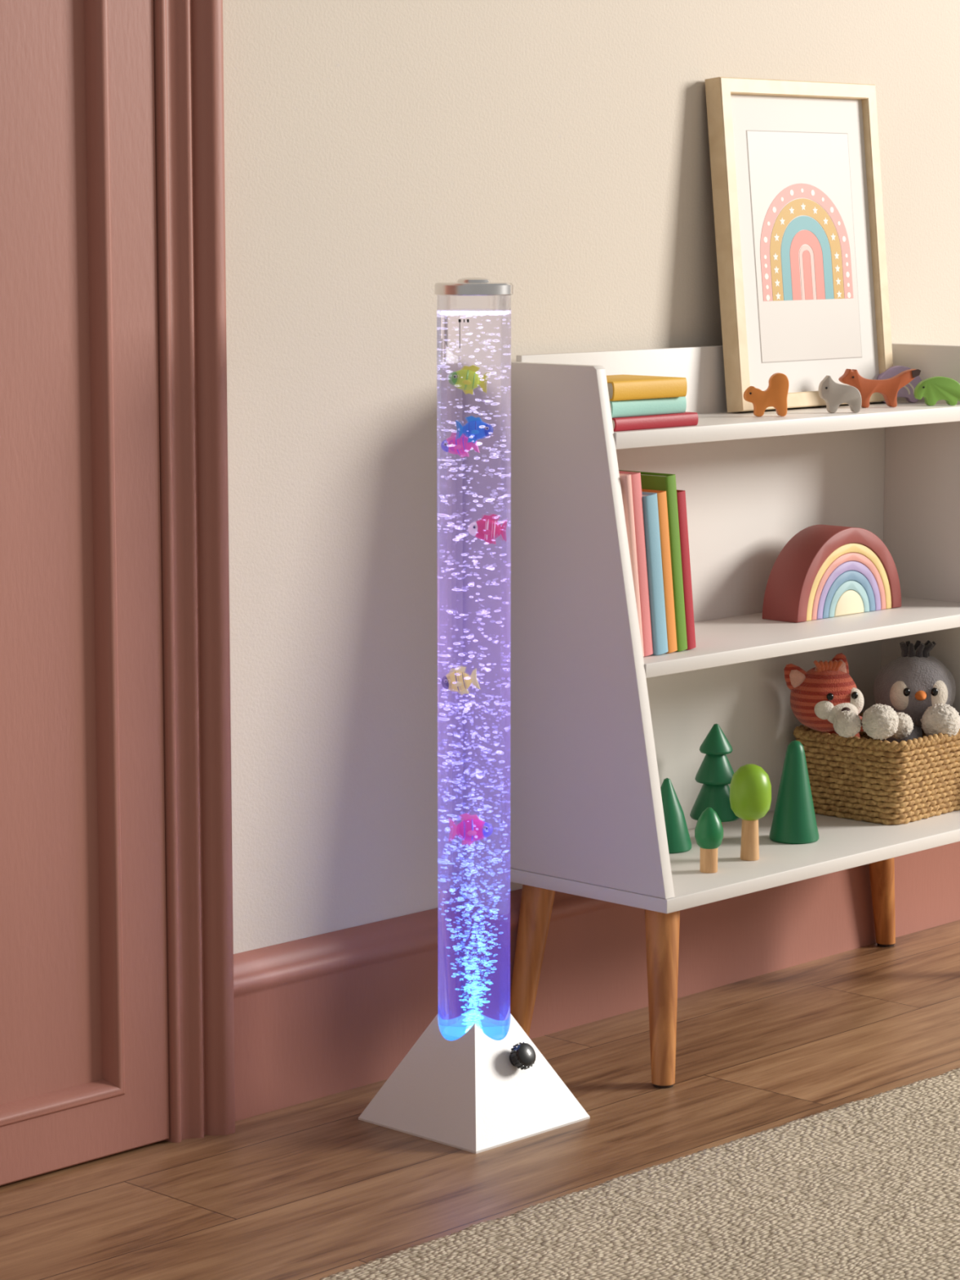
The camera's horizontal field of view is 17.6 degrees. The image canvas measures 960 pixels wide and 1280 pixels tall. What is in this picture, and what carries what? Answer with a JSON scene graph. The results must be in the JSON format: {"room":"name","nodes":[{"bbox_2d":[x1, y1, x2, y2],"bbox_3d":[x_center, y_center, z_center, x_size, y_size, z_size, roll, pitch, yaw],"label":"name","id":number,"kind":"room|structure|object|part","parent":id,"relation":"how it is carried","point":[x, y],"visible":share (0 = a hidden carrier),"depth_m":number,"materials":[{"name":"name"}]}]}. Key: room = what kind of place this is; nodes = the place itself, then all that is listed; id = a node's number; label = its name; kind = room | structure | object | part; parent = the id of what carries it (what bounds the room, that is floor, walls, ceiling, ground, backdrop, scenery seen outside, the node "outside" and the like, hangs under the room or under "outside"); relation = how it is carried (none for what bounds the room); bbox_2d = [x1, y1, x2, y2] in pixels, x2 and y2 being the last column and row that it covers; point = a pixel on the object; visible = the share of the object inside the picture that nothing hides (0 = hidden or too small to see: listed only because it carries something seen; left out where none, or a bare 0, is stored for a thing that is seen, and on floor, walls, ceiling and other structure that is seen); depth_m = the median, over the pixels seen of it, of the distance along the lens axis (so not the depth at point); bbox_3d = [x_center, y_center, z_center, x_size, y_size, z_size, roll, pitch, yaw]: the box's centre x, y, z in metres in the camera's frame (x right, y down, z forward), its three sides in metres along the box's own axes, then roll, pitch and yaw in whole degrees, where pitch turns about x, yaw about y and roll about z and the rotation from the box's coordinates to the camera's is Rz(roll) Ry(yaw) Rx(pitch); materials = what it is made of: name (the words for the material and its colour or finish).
{"room":"child's bedroom","nodes":[
{"label":"child's bedroom","id":0,"kind":"room"},
{"bbox_2d":[0,920,959,1279],"bbox_3d":[2.122,0.715,2.941,4.855,0.060,10.000,8,11,43],"label":"floor","id":1,"kind":"structure","parent":0,"point":[312,1189],"depth_m":3.61,"materials":[{"name":"brown wood"}]},
{"bbox_2d":[358,277,590,1153],"bbox_3d":[-0.007,0.078,3.662,0.197,1.005,0.197,8,11,43],"label":"lamp","id":2,"kind":"object","parent":1,"relation":"on","point":[473,1081],"visible":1,"depth_m":3.63,"materials":[{"name":"purple plastic"}]},
{"bbox_3d":[0.050,0.493,3.681,0.030,0.033,0.031,8,11,43],"label":"control knob","id":3,"kind":"part","parent":2,"relation":"part of","materials":[{"name":"black plastic"}]},
{"bbox_2d":[319,1067,959,1279],"bbox_3d":[0.964,0.674,2.976,1.878,0.011,3.150,8,11,43],"label":"rug","id":4,"kind":"object","parent":1,"relation":"on","point":[868,1188],"visible":1,"depth_m":3.32,"materials":[{"name":"carpet"}]},
{"bbox_2d":[510,342,959,1088],"bbox_3d":[0.415,0.059,4.182,0.282,0.900,0.831,8,11,43],"label":"bookshelf","id":5,"kind":"object","parent":1,"relation":"on","point":[598,725],"visible":0.77,"depth_m":4.07,"materials":[{"name":"white paint"}]},
{"bbox_2d":[606,374,697,431],"bbox_3d":[0.180,-0.302,3.942,0.125,0.062,0.162,8,11,43],"label":"book stack","id":6,"kind":"object","parent":5,"relation":"in","point":[637,402],"visible":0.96,"depth_m":3.90,"materials":[{"name":"paper"}]},
{"bbox_2d":[618,470,696,656],"bbox_3d":[0.176,-0.104,3.955,0.156,0.233,0.142,8,11,43],"label":"books","id":7,"kind":"object","parent":5,"relation":"in","point":[655,516],"visible":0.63,"depth_m":3.90,"materials":[{"name":"paper"}]},
{"bbox_2d":[660,777,691,853],"bbox_3d":[0.249,0.231,4.131,0.067,0.096,0.067,8,11,43],"label":"tree","id":8,"kind":"object","parent":5,"relation":"in","point":[678,839],"visible":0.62,"depth_m":4.11,"materials":[{"name":"green wood"}]},
{"bbox_2d":[694,807,723,873],"bbox_3d":[0.294,0.256,3.989,0.037,0.084,0.037,8,11,43],"label":"tree","id":9,"kind":"object","parent":5,"relation":"in","point":[708,830],"visible":1,"depth_m":3.98,"materials":[{"name":"green wood"}]},
{"bbox_2d":[689,723,739,825],"bbox_3d":[0.319,0.191,4.198,0.069,0.157,0.069,8,11,43],"label":"tree","id":10,"kind":"object","parent":5,"relation":"in","point":[715,772],"visible":0.74,"depth_m":4.18,"materials":[{"name":"green wood"}]},
{"bbox_2d":[729,764,771,861],"bbox_3d":[0.354,0.225,4.062,0.055,0.126,0.055,8,11,43],"label":"tree","id":11,"kind":"object","parent":5,"relation":"in","point":[750,786],"visible":1,"depth_m":4.04,"materials":[{"name":"green wood"}]},
{"bbox_2d":[743,373,789,416],"bbox_3d":[0.382,-0.327,4.135,0.059,0.057,0.015,-1,8,-8],"label":"wooden squirrel","id":12,"kind":"object","parent":5,"relation":"in","point":[775,395],"visible":1,"depth_m":4.13,"materials":[{"name":"paint"}]},
{"bbox_2d":[769,740,818,844],"bbox_3d":[0.425,0.202,4.189,0.067,0.136,0.067,8,11,43],"label":"tree","id":13,"kind":"object","parent":5,"relation":"in","point":[794,821],"visible":1,"depth_m":4.17,"materials":[{"name":"green wood"}]},
{"bbox_2d":[704,76,893,412],"bbox_3d":[0.449,-0.549,4.309,0.073,0.449,0.346,8,11,43],"label":"picture frame","id":14,"kind":"object","parent":5,"relation":"on","point":[795,165],"visible":0.99,"depth_m":4.30,"materials":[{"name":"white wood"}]},
{"bbox_2d":[762,524,901,622],"bbox_3d":[0.492,-0.098,4.320,0.062,0.121,0.238,8,11,43],"label":"toy","id":15,"kind":"object","parent":5,"relation":"in","point":[822,571],"visible":1,"depth_m":4.28,"materials":[{"name":"wood"}]},
{"bbox_2d":[817,375,862,413],"bbox_3d":[0.488,-0.334,4.209,0.058,0.050,0.015,-2,8,-11],"label":"bear","id":16,"kind":"object","parent":5,"relation":"in","point":[833,393],"visible":1,"depth_m":4.20,"materials":[{"name":"paint"}]},
{"bbox_2d":[792,712,959,825],"bbox_3d":[0.580,0.180,4.410,0.204,0.120,0.234,8,11,43],"label":"wicker basket","id":17,"kind":"object","parent":5,"relation":"on","point":[873,781],"visible":0.87,"depth_m":4.33,"materials":[{"name":"beige wicker"}]},
{"bbox_2d":[783,653,898,761],"bbox_3d":[0.515,0.101,4.324,0.164,0.161,0.121,8,11,43],"label":"fox","id":18,"kind":"object","parent":17,"relation":"in","point":[824,698],"visible":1,"depth_m":4.31,"materials":[{"name":"orange fabric"}]},
{"bbox_2d":[873,640,959,751],"bbox_3d":[0.622,0.089,4.396,0.117,0.167,0.160,0,8,-3],"label":"penguin","id":19,"kind":"object","parent":17,"relation":"in","point":[918,686],"visible":0.85,"depth_m":4.38,"materials":[{"name":"grey fabric"}]},
{"bbox_2d":[838,368,920,408],"bbox_3d":[0.557,-0.351,4.324,0.120,0.054,0.016,-3,8,-19],"label":"fox","id":20,"kind":"object","parent":5,"relation":"on","point":[889,388],"visible":0.97,"depth_m":4.32,"materials":[{"name":"paint"}]},
{"bbox_2d":[876,365,921,403],"bbox_3d":[0.598,-0.365,4.431,0.076,0.052,0.015,-2,8,-16],"label":"wooden tortoise","id":21,"kind":"object","parent":5,"relation":"on","point":[907,392],"visible":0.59,"depth_m":4.43,"materials":[{"name":"paint"}]},
{"bbox_2d":[914,376,959,405],"bbox_3d":[0.648,-0.351,4.369,0.072,0.040,0.015,-1,8,-10],"label":"turtle","id":22,"kind":"object","parent":5,"relation":"on","point":[933,389],"visible":1,"depth_m":4.36,"materials":[{"name":"paint"}]},
{"bbox_2d":[222,0,959,954],"bbox_3d":[0.418,-0.827,4.388,0.120,2.600,10.000,8,11,43],"label":"wall","id":23,"kind":"structure","parent":0,"point":[378,153],"depth_m":3.85,"materials":[{"name":"paint"}]},
{"bbox_2d":[0,0,168,1186],"bbox_3d":[-0.636,-0.380,3.187,0.098,2.034,0.829,8,11,43],"label":"door","id":24,"kind":"structure","parent":23,"relation":"in","point":[84,1031],"depth_m":3.47,"materials":[{"name":"paint"}]},
{"bbox_2d":[153,0,235,1142],"bbox_3d":[-0.651,-0.425,3.196,0.054,2.130,0.996,8,11,43],"label":"trim","id":25,"kind":"structure","parent":23,"relation":"attached to","point":[188,34],"depth_m":3.56,"materials":[{"name":"paint"}]},
{"bbox_2d":[233,841,959,1121],"bbox_3d":[1.814,0.179,5.879,0.028,0.199,6.134,8,11,43],"label":"baseboard","id":26,"kind":"structure","parent":23,"relation":"attached to","point":[317,1016],"depth_m":4.10,"materials":[{"name":"paint"}]}
]}

